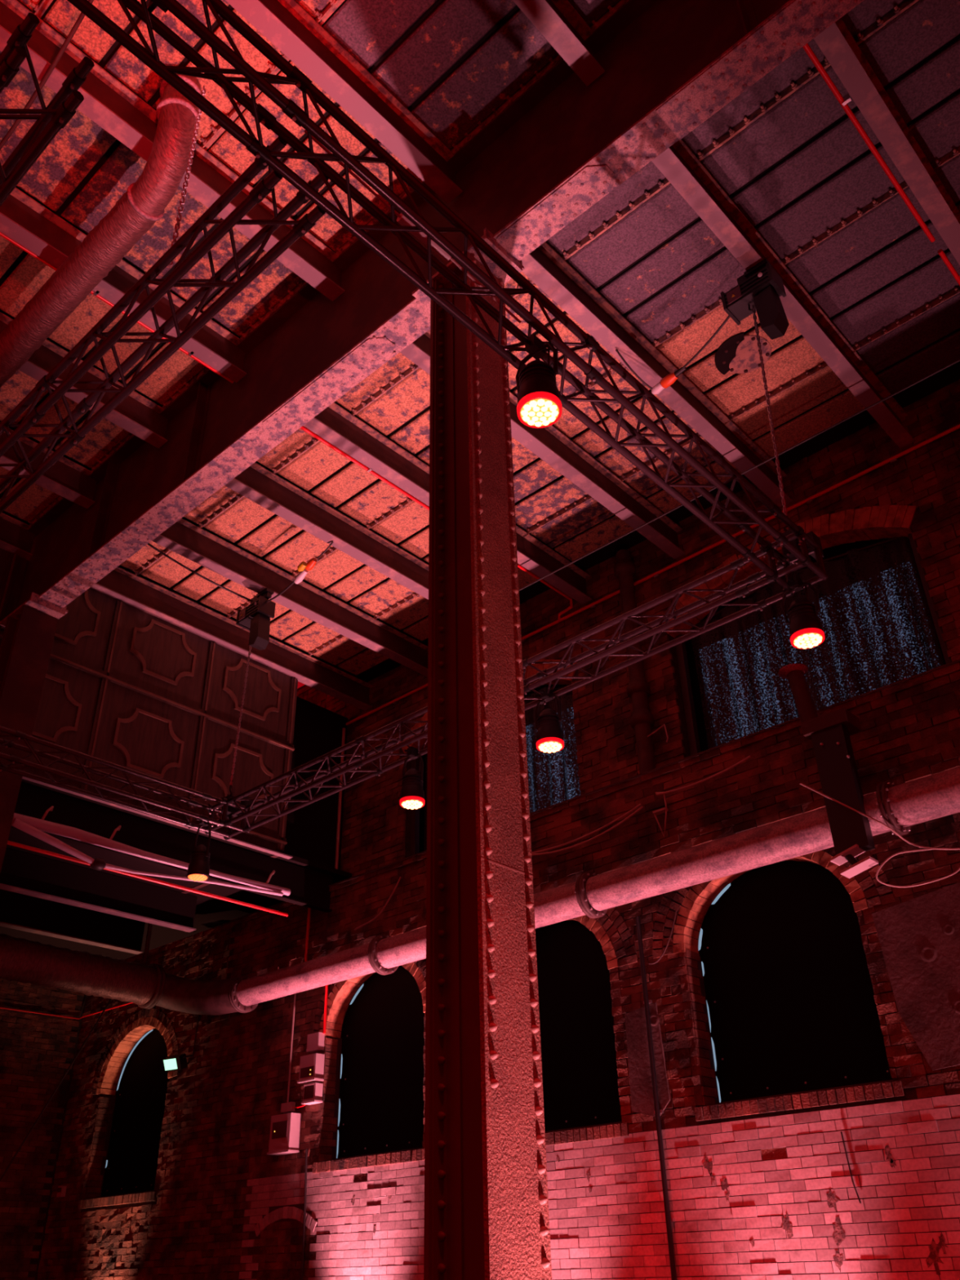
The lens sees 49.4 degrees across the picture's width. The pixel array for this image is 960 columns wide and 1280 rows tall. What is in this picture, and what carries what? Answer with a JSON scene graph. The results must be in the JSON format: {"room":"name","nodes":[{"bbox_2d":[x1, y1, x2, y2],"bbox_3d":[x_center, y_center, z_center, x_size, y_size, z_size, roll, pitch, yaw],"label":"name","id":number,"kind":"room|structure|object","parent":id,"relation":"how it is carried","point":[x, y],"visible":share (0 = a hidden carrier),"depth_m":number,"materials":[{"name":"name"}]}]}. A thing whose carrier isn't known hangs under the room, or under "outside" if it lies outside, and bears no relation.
{"room":"industrial event hall","nodes":[
{"label":"industrial event hall","id":0,"kind":"room"},
{"bbox_2d":[0,977,86,1279],"bbox_3d":[-10.026,6.154,12.481,0.312,6.200,10.800,-27,-40,35],"label":"wall","id":1,"kind":"structure","parent":0,"point":[37,1051],"depth_m":15.80,"materials":[{"name":"brick"}]},
{"bbox_2d":[0,1002,133,1019],"bbox_3d":[-6.853,5.064,15.077,2.182,0.094,3.577,-27,-40,35],"label":"conduit","id":2,"kind":"object","parent":1,"relation":"attached to","point":[1,1007],"visible":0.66,"depth_m":16.36,"materials":[{"name":"red"}]},
{"bbox_2d":[0,998,111,1181],"bbox_3d":[-5.534,5.848,13.655,0.024,2.680,1.271,-27,-40,35],"label":"wire","id":3,"kind":"object","parent":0,"point":[109,1001],"visible":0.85,"depth_m":13.59,"materials":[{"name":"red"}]},
{"bbox_2d":[0,547,297,852],"bbox_3d":[-4.508,0.419,11.350,0.130,2.440,6.170,-27,-40,35],"label":"wall","id":4,"kind":"structure","parent":0,"point":[126,686],"depth_m":12.11,"materials":[{"name":"brown wood"}]},
{"bbox_2d":[22,776,293,859],"bbox_3d":[-4.495,1.433,10.651,0.080,0.040,6.460,-27,-40,35],"label":"beam","id":5,"kind":"structure","parent":4,"relation":"attached to","point":[232,839],"depth_m":11.74,"materials":[{"name":"metal"}]},
{"bbox_2d":[0,778,351,959],"bbox_3d":[-6.631,2.849,12.966,6.580,0.060,7.550,-27,-40,35],"label":"ceiling","id":6,"kind":"structure","parent":0,"point":[211,912],"depth_m":13.67,"materials":[{"name":"black metal"}]},
{"bbox_2d":[0,888,145,954],"bbox_3d":[-7.001,2.942,12.588,0.150,0.460,6.640,-27,-40,35],"label":"beam","id":7,"kind":"structure","parent":6,"relation":"attached to","point":[18,911],"depth_m":13.97,"materials":[{"name":"metal"}]},
{"bbox_2d":[0,848,197,932],"bbox_3d":[-6.003,2.410,11.761,0.150,0.460,6.550,-27,-40,35],"label":"beam","id":8,"kind":"structure","parent":6,"relation":"attached to","point":[21,873],"depth_m":12.90,"materials":[{"name":"metal"}]},
{"bbox_2d":[10,782,333,912],"bbox_3d":[-4.352,1.860,10.911,0.100,0.460,7.300,-27,-40,35],"label":"beam","id":9,"kind":"structure","parent":6,"relation":"attached to","point":[309,888],"depth_m":11.70,"materials":[{"name":"black metal"}]},
{"bbox_2d":[283,696,347,884],"bbox_3d":[-2.295,1.994,13.880,0.060,2.560,1.210,-27,-40,35],"label":"wall","id":10,"kind":"structure","parent":0,"point":[311,829],"depth_m":13.97,"materials":[{"name":"black"}]},
{"bbox_2d":[334,728,345,869],"bbox_3d":[-1.903,2.146,14.200,0.041,2.100,0.041,13,-34,-22],"label":"conduit","id":11,"kind":"object","parent":10,"relation":"attached to","point":[339,817],"visible":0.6,"depth_m":14.06,"materials":[{"name":"brown"}]},
{"bbox_2d":[0,0,959,682],"bbox_3d":[-1.030,-3.950,7.540,13.600,0.170,12.000,-27,-40,35],"label":"ceiling","id":12,"kind":"structure","parent":0,"point":[784,150],"depth_m":8.77,"materials":[{"name":"black"}]},
{"bbox_2d":[0,73,201,387],"bbox_3d":[-3.579,-2.818,8.442,4.405,0.838,0.418,-27,-40,35],"label":"duct","id":13,"kind":"object","parent":12,"relation":"attached to","point":[144,202],"visible":0.91,"depth_m":7.58,"materials":[{"name":"metal"}]},
{"bbox_2d":[714,332,771,374],"bbox_3d":[2.436,-2.647,9.701,0.518,0.034,0.518,-27,-40,35],"label":"bag","id":14,"kind":"object","parent":12,"relation":"attached to","point":[739,354],"visible":0.93,"depth_m":9.69,"materials":[{"name":"black fabric"}]},
{"bbox_2d":[37,378,959,1279],"bbox_3d":[0.960,3.021,10.960,20.131,9.500,0.295,-27,-40,35],"label":"wall","id":15,"kind":"structure","parent":0,"point":[761,1188],"depth_m":10.29,"materials":[{"name":"brick"}]},
{"bbox_2d":[96,1028,169,1197],"bbox_3d":[-4.859,6.822,15.177,2.040,2.480,0.141,-27,-40,35],"label":"window","id":16,"kind":"structure","parent":15,"relation":"in","point":[133,1136],"depth_m":15.26,"materials":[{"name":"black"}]},
{"bbox_2d":[163,1014,199,1071],"bbox_3d":[-4.147,5.508,14.569,0.412,0.951,0.218,-18,-35,24],"label":"floodlight","id":17,"kind":"object","parent":15,"relation":"attached to","point":[175,1062],"visible":0.84,"depth_m":14.34,"materials":[{"name":"black plastic"}]},
{"bbox_2d":[266,1112,301,1155],"bbox_3d":[-2.338,5.901,12.460,0.404,0.420,0.164,-27,-40,35],"label":"switch box","id":18,"kind":"object","parent":15,"relation":"attached to","point":[285,1128],"visible":1,"depth_m":12.39,"materials":[{"name":"grey plastic"}]},
{"bbox_2d":[286,993,296,1102],"bbox_3d":[-2.360,5.053,13.085,0.020,1.400,0.020,13,-34,-22],"label":"conduit","id":19,"kind":"object","parent":15,"relation":"attached to","point":[295,997],"visible":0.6,"depth_m":13.04,"materials":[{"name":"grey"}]},
{"bbox_2d":[300,1148,307,1279],"bbox_3d":[-1.974,7.199,11.397,0.076,2.961,0.036,-27,-40,35],"label":"conduit","id":20,"kind":"object","parent":15,"relation":"attached to","point":[306,1149],"visible":1,"depth_m":11.82,"materials":[{"name":"grey"}]},
{"bbox_2d":[297,1053,324,1084],"bbox_3d":[-2.036,5.171,12.583,0.324,0.300,0.144,-27,-40,35],"label":"switch box","id":21,"kind":"object","parent":15,"relation":"attached to","point":[311,1066],"visible":1,"depth_m":12.53,"materials":[{"name":"grey plastic"}]},
{"bbox_2d":[301,1082,323,1105],"bbox_3d":[-1.994,5.403,12.417,0.244,0.210,0.124,-27,-40,35],"label":"switch box","id":22,"kind":"object","parent":15,"relation":"attached to","point":[313,1092],"visible":1,"depth_m":12.37,"materials":[{"name":"grey plastic"}]},
{"bbox_2d":[306,1031,324,1053],"bbox_3d":[-2.009,4.918,12.746,0.220,0.200,0.090,-27,-40,35],"label":"switch box","id":23,"kind":"object","parent":15,"relation":"attached to","point":[315,1042],"visible":1,"depth_m":12.70,"materials":[{"name":"grey plastic"}]},
{"bbox_2d":[331,965,425,1159],"bbox_3d":[-1.079,4.903,12.261,1.950,2.340,0.141,-27,-40,35],"label":"window","id":24,"kind":"structure","parent":15,"relation":"in","point":[379,1108],"depth_m":12.30,"materials":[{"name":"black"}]},
{"bbox_2d":[409,684,580,856],"bbox_3d":[0.196,1.525,12.823,2.950,2.030,0.200,-27,-40,35],"label":"window","id":25,"kind":"structure","parent":15,"relation":"in","point":[553,777],"depth_m":12.27,"materials":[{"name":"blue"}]},
{"bbox_2d":[535,920,622,1132],"bbox_3d":[0.824,3.958,10.780,1.950,2.320,0.141,-27,-40,35],"label":"window","id":26,"kind":"structure","parent":15,"relation":"in","point":[580,1075],"depth_m":10.62,"materials":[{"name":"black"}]},
{"bbox_2d":[226,658,959,978],"bbox_3d":[2.326,1.498,9.930,15.402,0.886,0.375,-27,-40,35],"label":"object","id":27,"kind":"structure","parent":15,"relation":"attached to","point":[910,726],"depth_m":10.11,"materials":[{"name":"brick"}]},
{"bbox_2d":[228,766,959,1013],"bbox_3d":[2.366,1.849,9.186,14.755,0.440,0.440,-27,-40,35],"label":"pipe","id":28,"kind":"object","parent":15,"relation":"attached to","point":[899,807],"visible":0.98,"depth_m":9.56,"materials":[{"name":"silver metal"}]},
{"bbox_2d":[0,923,249,1015],"bbox_3d":[-5.346,3.526,12.585,1.824,1.403,5.330,-27,-40,35],"label":"insulated pipe","id":29,"kind":"object","parent":28,"relation":"attached to","point":[22,960],"visible":0.99,"depth_m":13.44,"materials":[{"name":"metal"}]},
{"bbox_2d":[777,663,878,878],"bbox_3d":[2.953,1.050,8.831,0.580,1.985,0.330,-27,-40,35],"label":"wall bracket","id":30,"kind":"object","parent":28,"relation":"attached to","point":[829,733],"visible":1,"depth_m":8.62,"materials":[{"name":"metal"}]},
{"bbox_2d":[800,782,959,849],"bbox_3d":[3.611,1.341,8.233,1.980,0.813,0.183,-11,-33,15],"label":"cable","id":31,"kind":"object","parent":30,"relation":"attached to","point":[803,784],"visible":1,"depth_m":8.25,"materials":[{"name":"brown plastic"}]},
{"bbox_2d":[875,848,959,887],"bbox_3d":[3.448,1.775,8.143,0.722,0.283,0.095,-4,-32,4],"label":"cable","id":32,"kind":"object","parent":31,"relation":"hanging from","point":[927,849],"visible":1,"depth_m":8.13,"materials":[{"name":"brown plastic"}]},
{"bbox_2d":[304,423,959,1033],"bbox_3d":[2.932,0.444,9.844,13.639,4.200,0.398,-27,-40,35],"label":"conduit","id":33,"kind":"object","parent":15,"relation":"attached to","point":[892,460],"visible":0.52,"depth_m":11.70,"materials":[{"name":"red"}]},
{"bbox_2d":[613,549,655,773],"bbox_3d":[1.697,0.219,11.416,0.249,2.880,0.249,-27,-40,35],"label":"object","id":34,"kind":"object","parent":15,"relation":"attached to","point":[642,720],"visible":0.9,"depth_m":11.18,"materials":[{"name":"metal"}]},
{"bbox_2d":[635,915,676,1279],"bbox_3d":[1.603,4.690,9.039,0.080,4.620,0.064,-27,-40,35],"label":"conduit","id":35,"kind":"object","parent":15,"relation":"attached to","point":[673,1268],"visible":1,"depth_m":9.33,"materials":[{"name":"black metal"}]},
{"bbox_2d":[652,791,668,838],"bbox_3d":[1.751,1.691,10.097,0.156,0.486,0.060,-27,-40,35],"label":"bracket","id":36,"kind":"object","parent":15,"relation":"attached to","point":[665,810],"visible":1,"depth_m":10.09,"materials":[{"name":"brown"}]},
{"bbox_2d":[656,755,751,795],"bbox_3d":[2.111,1.304,9.907,1.054,0.106,0.021,-27,-40,35],"label":"cable","id":37,"kind":"object","parent":36,"relation":"attached to","point":[749,756],"visible":1,"depth_m":9.86,"materials":[{"name":"brown plastic"}]},
{"bbox_2d":[702,1155,712,1174],"bbox_3d":[1.938,4.466,8.865,0.101,0.167,0.003,-27,-40,35],"label":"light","id":38,"kind":"object","parent":15,"relation":"on","point":[707,1159],"depth_m":8.87,"materials":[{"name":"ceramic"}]},
{"bbox_2d":[781,1212,793,1238],"bbox_3d":[2.426,4.625,8.249,0.099,0.186,0.003,-27,-40,35],"label":"leaf","id":39,"kind":"object","parent":15,"relation":"on","point":[787,1218],"depth_m":8.24,"materials":[{"name":"ceramic"}]},
{"bbox_2d":[696,860,893,1104],"bbox_3d":[2.733,2.980,9.311,1.950,2.270,0.141,-27,-40,35],"label":"window","id":40,"kind":"structure","parent":15,"relation":"in","point":[786,986],"depth_m":9.29,"materials":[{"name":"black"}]},
{"bbox_2d":[674,533,951,755],"bbox_3d":[3.219,-0.015,10.493,2.880,2.050,0.200,-27,-40,35],"label":"window","id":41,"kind":"structure","parent":15,"relation":"in","point":[877,615],"depth_m":10.37,"materials":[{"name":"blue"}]},
{"bbox_2d":[826,1189,839,1212],"bbox_3d":[2.738,4.344,8.081,0.108,0.160,0.003,-27,-40,35],"label":"leaf","id":42,"kind":"object","parent":15,"relation":"on","point":[832,1195],"depth_m":8.08,"materials":[{"name":"plant"}]},
{"bbox_2d":[832,1248,843,1272],"bbox_3d":[2.716,4.695,7.897,0.084,0.163,0.003,-27,-40,35],"label":"leaf","id":43,"kind":"object","parent":15,"relation":"attached to","point":[837,1253],"depth_m":7.90,"materials":[{"name":"ceramic"}]},
{"bbox_2d":[831,1216,845,1247],"bbox_3d":[2.739,4.525,7.972,0.108,0.205,0.003,-27,-40,35],"label":"leaf","id":44,"kind":"object","parent":15,"relation":"on","point":[838,1223],"depth_m":7.97,"materials":[{"name":"plant"}]},
{"bbox_2d":[884,1144,893,1162],"bbox_3d":[3.109,3.913,7.937,0.055,0.129,0.003,-27,-40,35],"label":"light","id":45,"kind":"object","parent":15,"relation":"attached to","point":[889,1148],"depth_m":7.93,"materials":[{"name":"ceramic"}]},
{"bbox_2d":[925,1237,943,1275],"bbox_3d":[3.254,4.421,7.482,0.130,0.228,0.003,-27,-40,35],"label":"leaf","id":46,"kind":"object","parent":15,"relation":"attached to","point":[934,1246],"depth_m":7.48,"materials":[{"name":"plant"}]},
{"bbox_2d":[937,1232,947,1253],"bbox_3d":[3.311,4.323,7.479,0.078,0.137,0.003,-27,-40,35],"label":"leaf","id":47,"kind":"object","parent":15,"relation":"on","point":[942,1237],"depth_m":7.47,"materials":[{"name":"plant"}]},
{"bbox_3d":[0.598,2.367,11.067,0.382,0.179,0.250,-27,-40,35],"label":"wall lamp","id":48,"kind":"object","parent":15,"relation":"attached to","visible":0},
{"bbox_2d":[531,804,640,853],"bbox_3d":[1.037,1.964,10.684,1.504,0.170,0.019,-27,-40,35],"label":"cable","id":49,"kind":"object","parent":48,"relation":"attached to","point":[639,805],"visible":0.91,"depth_m":10.59,"materials":[{"name":"brown plastic"}]},
{"bbox_2d":[531,805,643,855],"bbox_3d":[1.046,1.996,10.656,1.525,0.193,0.019,-27,-40,35],"label":"cable","id":50,"kind":"object","parent":48,"relation":"attached to","point":[642,806],"visible":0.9,"depth_m":10.54,"materials":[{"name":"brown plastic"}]},
{"bbox_2d":[519,359,959,591],"bbox_3d":[3.851,-2.268,9.060,9.400,0.019,0.019,-27,-40,35],"label":"pipe","id":51,"kind":"object","parent":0,"point":[958,360],"visible":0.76,"depth_m":9.88,"materials":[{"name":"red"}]},
{"bbox_3d":[-3.019,4.360,3.821,22.000,0.100,14.000,-27,-40,35],"label":"floor","id":52,"kind":"structure","parent":0,"visible":0},
{"bbox_2d":[0,591,68,873],"bbox_3d":[-4.543,2.958,8.824,0.720,7.590,0.530,-27,-40,35],"label":"column","id":53,"kind":"structure","parent":52,"relation":"on","point":[28,635],"depth_m":10.29,"materials":[{"name":"metal"}]},
{"bbox_2d":[12,805,290,895],"bbox_3d":[-3.386,2.275,11.186,0.110,0.263,3.372,-27,-40,35],"label":"rail","id":54,"kind":"object","parent":53,"relation":"hanging from","point":[56,828],"visible":0.89,"depth_m":10.76,"materials":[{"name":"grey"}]},
{"bbox_2d":[11,817,283,896],"bbox_3d":[-3.391,2.442,11.002,0.116,0.292,3.250,-27,-40,35],"label":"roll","id":55,"kind":"object","parent":54,"relation":"hanging from","point":[97,864],"visible":0.97,"depth_m":10.47,"materials":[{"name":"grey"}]},
{"bbox_2d":[7,840,288,916],"bbox_3d":[-3.534,2.504,10.996,0.069,0.060,3.800,-27,-40,35],"label":"conduit","id":56,"kind":"object","parent":55,"relation":"attached to","point":[9,842],"visible":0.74,"depth_m":11.07,"materials":[{"name":"red"}]},
{"bbox_2d":[0,0,863,630],"bbox_3d":[-0.255,-2.985,7.740,13.400,1.335,0.265,-27,-40,35],"label":"girder","id":57,"kind":"object","parent":53,"relation":"on","point":[565,144],"visible":1,"depth_m":7.71,"materials":[{"name":"metal"}]},
{"bbox_2d":[0,512,35,559],"bbox_3d":[-7.278,-2.315,9.458,0.170,0.346,6.775,-27,-40,35],"label":"joist","id":58,"kind":"object","parent":57,"relation":"attached to","point":[15,536],"visible":1,"depth_m":11.47,"materials":[{"name":"paint"}]},
{"bbox_2d":[0,429,97,508],"bbox_3d":[-6.315,-2.797,8.711,0.170,0.346,6.775,-27,-40,35],"label":"joist","id":59,"kind":"object","parent":57,"relation":"attached to","point":[66,478],"visible":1,"depth_m":10.60,"materials":[{"name":"paint"}]},
{"bbox_2d":[0,311,168,448],"bbox_3d":[-5.342,-3.285,7.956,0.170,0.346,6.775,-27,-40,35],"label":"joist","id":60,"kind":"object","parent":57,"relation":"attached to","point":[137,415],"visible":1,"depth_m":9.69,"materials":[{"name":"paint"}]},
{"bbox_2d":[0,187,246,382],"bbox_3d":[-4.427,-3.743,7.247,0.170,0.346,6.775,-27,-40,35],"label":"joist","id":61,"kind":"object","parent":57,"relation":"attached to","point":[24,220],"visible":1,"depth_m":8.51,"materials":[{"name":"paint"}]},
{"bbox_2d":[0,231,234,383],"bbox_3d":[-4.256,-3.462,7.438,0.084,0.060,6.060,-27,-40,35],"label":"conduit","id":62,"kind":"object","parent":61,"relation":"attached to","point":[190,354],"visible":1,"depth_m":8.57,"materials":[{"name":"red"}]},
{"bbox_2d":[0,0,344,301],"bbox_3d":[-3.460,-4.228,6.496,0.170,0.346,6.775,-27,-40,35],"label":"joist","id":63,"kind":"object","parent":57,"relation":"attached to","point":[109,104],"visible":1,"depth_m":7.45,"materials":[{"name":"paint"}]},
{"bbox_2d":[0,0,93,150],"bbox_3d":[-3.080,-3.629,7.058,2.703,0.027,0.075,-28,-41,36],"label":"rod","id":64,"kind":"object","parent":63,"relation":"attached to","point":[81,17],"visible":0.78,"depth_m":6.86,"materials":[{"name":"metal"}]},
{"bbox_2d":[90,566,373,711],"bbox_3d":[-3.255,-0.102,13.214,0.170,0.350,4.960,-27,-40,35],"label":"joist","id":65,"kind":"object","parent":57,"relation":"attached to","point":[121,584],"visible":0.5,"depth_m":13.22,"materials":[{"name":"paint"}]},
{"bbox_2d":[151,518,428,676],"bbox_3d":[-2.293,-0.584,12.468,0.170,0.350,4.960,-27,-40,35],"label":"joist","id":66,"kind":"object","parent":57,"relation":"attached to","point":[184,538],"visible":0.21,"depth_m":12.48,"materials":[{"name":"paint"}]},
{"bbox_2d":[226,587,275,795],"bbox_3d":[-2.580,0.544,11.601,0.465,2.477,0.226,-27,-40,35],"label":"chain hoist","id":67,"kind":"object","parent":66,"relation":"hanging from","point":[255,617],"visible":1,"depth_m":11.95,"materials":[{"name":"black metal"}]},
{"bbox_2d":[147,542,253,601],"bbox_3d":[-3.186,-0.790,11.713,0.023,0.176,1.524,-28,-40,36],"label":"cable","id":68,"kind":"object","parent":67,"relation":"attached to","point":[148,544],"visible":0.86,"depth_m":11.70,"materials":[{"name":"grey plastic"}]},
{"bbox_2d":[204,795,253,839],"bbox_3d":[-2.646,1.851,11.023,0.326,0.416,0.390,-27,-40,35],"label":"truss corner","id":69,"kind":"object","parent":67,"relation":"hanging from","point":[228,811],"visible":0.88,"depth_m":10.97,"materials":[{"name":"grey metal"}]},
{"bbox_2d":[0,725,223,831],"bbox_3d":[-5.028,0.592,8.752,0.300,0.315,6.706,-27,-40,35],"label":"lighting truss","id":70,"kind":"object","parent":69,"relation":"attached to","point":[19,735],"visible":0.98,"depth_m":10.01,"materials":[{"name":"grey metal"}]},
{"bbox_2d":[0,12,94,206],"bbox_3d":[-3.957,-1.189,5.919,6.165,0.315,0.300,-27,-40,35],"label":"lighting truss","id":71,"kind":"object","parent":70,"relation":"attached to","point":[51,119],"visible":1,"depth_m":4.32,"materials":[{"name":"grey metal"}]},
{"bbox_2d":[186,817,213,881],"bbox_3d":[-2.815,2.099,10.544,0.223,0.654,0.223,4,-32,-8],"label":"lamp","id":72,"kind":"object","parent":70,"relation":"hanging from","point":[198,868],"visible":1,"depth_m":10.40,"materials":[{"name":"black metal"}]},
{"bbox_2d":[223,549,787,832],"bbox_3d":[-0.232,0.687,9.092,6.290,0.315,0.300,-27,-40,35],"label":"lighting truss","id":73,"kind":"object","parent":69,"relation":"attached to","point":[744,589],"visible":0.84,"depth_m":8.33,"materials":[{"name":"grey metal"}]},
{"bbox_2d":[399,746,425,809],"bbox_3d":[-0.601,1.222,9.298,0.223,0.554,0.223,4,-32,-8],"label":"lamp","id":74,"kind":"object","parent":73,"relation":"hanging from","point":[412,793],"visible":1,"depth_m":9.18,"materials":[{"name":"black metal"}]},
{"bbox_2d":[534,686,564,752],"bbox_3d":[0.553,0.635,8.409,0.223,0.534,0.223,4,-32,-8],"label":"lamp","id":75,"kind":"object","parent":73,"relation":"hanging from","point":[549,738],"visible":1,"depth_m":8.30,"materials":[{"name":"black metal"}]},
{"bbox_2d":[266,581,294,602],"bbox_3d":[-2.292,-0.546,11.876,0.023,0.116,0.810,24,-40,-35],"label":"cable","id":76,"kind":"object","parent":67,"relation":"attached to","point":[293,582],"visible":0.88,"depth_m":11.80,"materials":[{"name":"grey plastic"}]},
{"bbox_2d":[293,557,316,583],"bbox_3d":[-1.968,-0.779,11.539,0.170,0.160,0.380,23,-39,-34],"label":"plug","id":77,"kind":"object","parent":76,"relation":"attached to","point":[303,567],"visible":1,"depth_m":11.49,"materials":[{"name":"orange plastic"}]},
{"bbox_2d":[224,462,428,599],"bbox_3d":[-1.319,-1.071,11.713,0.170,0.350,4.960,-27,-40,35],"label":"joist","id":78,"kind":"object","parent":57,"relation":"attached to","point":[256,483],"visible":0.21,"depth_m":11.40,"materials":[{"name":"paint"}]},
{"bbox_2d":[225,0,462,204],"bbox_3d":[-2.485,-4.716,5.740,0.170,0.346,6.775,-27,-40,35],"label":"joist","id":79,"kind":"object","parent":57,"relation":"attached to","point":[288,26],"visible":1,"depth_m":7.21,"materials":[{"name":"paint"}]},
{"bbox_2d":[302,402,591,604],"bbox_3d":[-0.404,-1.530,11.003,0.170,0.350,4.960,-27,-40,35],"label":"joist","id":80,"kind":"object","parent":57,"relation":"attached to","point":[335,424],"visible":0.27,"depth_m":10.62,"materials":[{"name":"paint"}]},
{"bbox_2d":[299,426,573,619],"bbox_3d":[-0.488,-1.310,10.981,0.310,0.163,4.938,-24,-38,32],"label":"conduit","id":81,"kind":"object","parent":80,"relation":"attached to","point":[303,428],"visible":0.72,"depth_m":10.63,"materials":[{"name":"red"}]},
{"bbox_2d":[400,328,685,559],"bbox_3d":[0.563,-2.014,10.252,0.170,0.350,4.960,-27,-40,35],"label":"joist","id":82,"kind":"object","parent":57,"relation":"attached to","point":[548,443],"visible":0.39,"depth_m":10.73,"materials":[{"name":"paint"}]},
{"bbox_2d":[512,0,604,86],"bbox_3d":[-1.518,-5.200,4.990,0.170,0.346,6.775,-27,-40,35],"label":"joist","id":83,"kind":"object","parent":57,"relation":"attached to","point":[557,21],"visible":1,"depth_m":6.88,"materials":[{"name":"paint"}]},
{"bbox_2d":[520,241,792,507],"bbox_3d":[1.537,-2.502,9.497,0.170,0.350,4.960,-27,-40,35],"label":"joist","id":84,"kind":"object","parent":57,"relation":"attached to","point":[544,266],"visible":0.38,"depth_m":9.42,"materials":[{"name":"paint"}]},
{"bbox_2d":[615,348,652,389],"bbox_3d":[1.358,-2.364,9.129,0.452,0.235,0.017,22,-38,-32],"label":"cable","id":85,"kind":"object","parent":84,"relation":"attached to","point":[616,350],"visible":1,"depth_m":9.08,"materials":[{"name":"grey plastic"}]},
{"bbox_2d":[651,367,686,394],"bbox_3d":[1.647,-2.261,9.093,0.087,0.095,0.362,24,-40,-35],"label":"plug","id":86,"kind":"object","parent":85,"relation":"hanging from","point":[669,379],"visible":0.98,"depth_m":9.08,"materials":[{"name":"orange plastic"}]},
{"bbox_2d":[651,382,664,394],"bbox_3d":[1.562,-2.207,9.164,0.117,0.080,0.080,-27,-40,35],"label":"socket","id":87,"kind":"object","parent":86,"relation":"attached to","point":[659,387],"depth_m":9.13,"materials":[{"name":"white plastic"}]},
{"bbox_2d":[651,138,915,448],"bbox_3d":[2.505,-2.987,8.746,0.170,0.350,4.960,-27,-40,35],"label":"joist","id":88,"kind":"object","parent":57,"relation":"attached to","point":[677,163],"visible":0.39,"depth_m":8.75,"materials":[{"name":"paint"}]},
{"bbox_2d":[720,258,790,531],"bbox_3d":[2.209,-1.908,7.819,0.437,2.457,0.263,-27,-40,35],"label":"chain hoist","id":89,"kind":"object","parent":88,"relation":"hanging from","point":[760,288],"visible":0.97,"depth_m":8.16,"materials":[{"name":"black metal"}]},
{"bbox_2d":[674,315,729,375],"bbox_3d":[1.891,-2.505,8.748,0.020,0.103,0.896,16,-35,-26],"label":"cable","id":90,"kind":"object","parent":89,"relation":"attached to","point":[728,317],"visible":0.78,"depth_m":8.73,"materials":[{"name":"grey plastic"}]},
{"bbox_2d":[760,525,827,597],"bbox_3d":[2.199,-0.572,7.270,0.326,0.416,0.390,-27,-40,35],"label":"truss corner","id":91,"kind":"object","parent":89,"relation":"hanging from","point":[809,544],"visible":0.9,"depth_m":7.20,"materials":[{"name":"grey metal"}]},
{"bbox_2d":[66,0,806,576],"bbox_3d":[-0.663,-2.104,4.558,0.300,0.315,8.100,-27,-40,35],"label":"lighting truss","id":92,"kind":"object","parent":91,"relation":"attached to","point":[264,82],"visible":0.95,"depth_m":4.87,"materials":[{"name":"grey metal"}]},
{"bbox_2d":[0,136,328,514],"bbox_3d":[-3.100,-0.901,6.420,6.290,0.315,0.300,-27,-40,35],"label":"lighting truss","id":93,"kind":"object","parent":92,"relation":"attached to","point":[264,187],"visible":0.91,"depth_m":5.26,"materials":[{"name":"grey metal"}]},
{"bbox_2d":[168,85,205,266],"bbox_3d":[-1.611,-2.612,5.772,0.029,1.851,0.215,14,-35,-23],"label":"hanging chain","id":94,"kind":"object","parent":93,"relation":"attached to","point":[180,209],"visible":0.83,"depth_m":5.71,"materials":[{"name":"silver metal"}]},
{"bbox_2d":[303,129,521,323],"bbox_3d":[-0.300,-1.991,5.131,1.404,0.193,0.056,26,-41,-37],"label":"cable","id":95,"kind":"object","parent":92,"relation":"attached to","point":[402,220],"visible":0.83,"depth_m":5.13,"materials":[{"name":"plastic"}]},
{"bbox_2d":[515,333,561,428],"bbox_3d":[0.288,-1.319,5.241,0.223,0.514,0.223,4,-32,-8],"label":"lamp","id":96,"kind":"object","parent":92,"relation":"hanging from","point":[539,401],"visible":1,"depth_m":5.13,"materials":[{"name":"black metal"}]},
{"bbox_2d":[781,574,824,648],"bbox_3d":[2.192,-0.204,7.116,0.223,0.524,0.223,4,-32,-8],"label":"lamp","id":97,"kind":"object","parent":91,"relation":"attached to","point":[806,631],"visible":1,"depth_m":7.01,"materials":[{"name":"black metal"}]},
{"bbox_2d":[813,17,959,265],"bbox_3d":[3.445,-3.458,8.017,0.170,0.350,4.960,-27,-40,35],"label":"joist","id":98,"kind":"object","parent":57,"relation":"attached to","point":[836,42],"visible":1,"depth_m":7.47,"materials":[{"name":"paint"}]},
{"bbox_2d":[802,43,935,242],"bbox_3d":[2.671,-3.668,7.368,0.074,0.060,2.710,-27,-40,35],"label":"conduit","id":99,"kind":"object","parent":98,"relation":"attached to","point":[843,101],"visible":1,"depth_m":7.45,"materials":[{"name":"red"}]},
{"bbox_2d":[937,248,959,285],"bbox_3d":[4.213,-2.805,8.831,0.038,0.038,1.600,-27,-40,35],"label":"conduit","id":100,"kind":"object","parent":98,"relation":"attached to","point":[940,252],"visible":1,"depth_m":8.43,"materials":[{"name":"red metal"}]},
{"bbox_2d":[412,227,551,1279],"bbox_3d":[-0.010,0.688,5.307,0.720,7.590,0.530,-27,-40,35],"label":"column","id":101,"kind":"structure","parent":52,"relation":"on","point":[486,1217],"depth_m":5.01,"materials":[{"name":"metal"}]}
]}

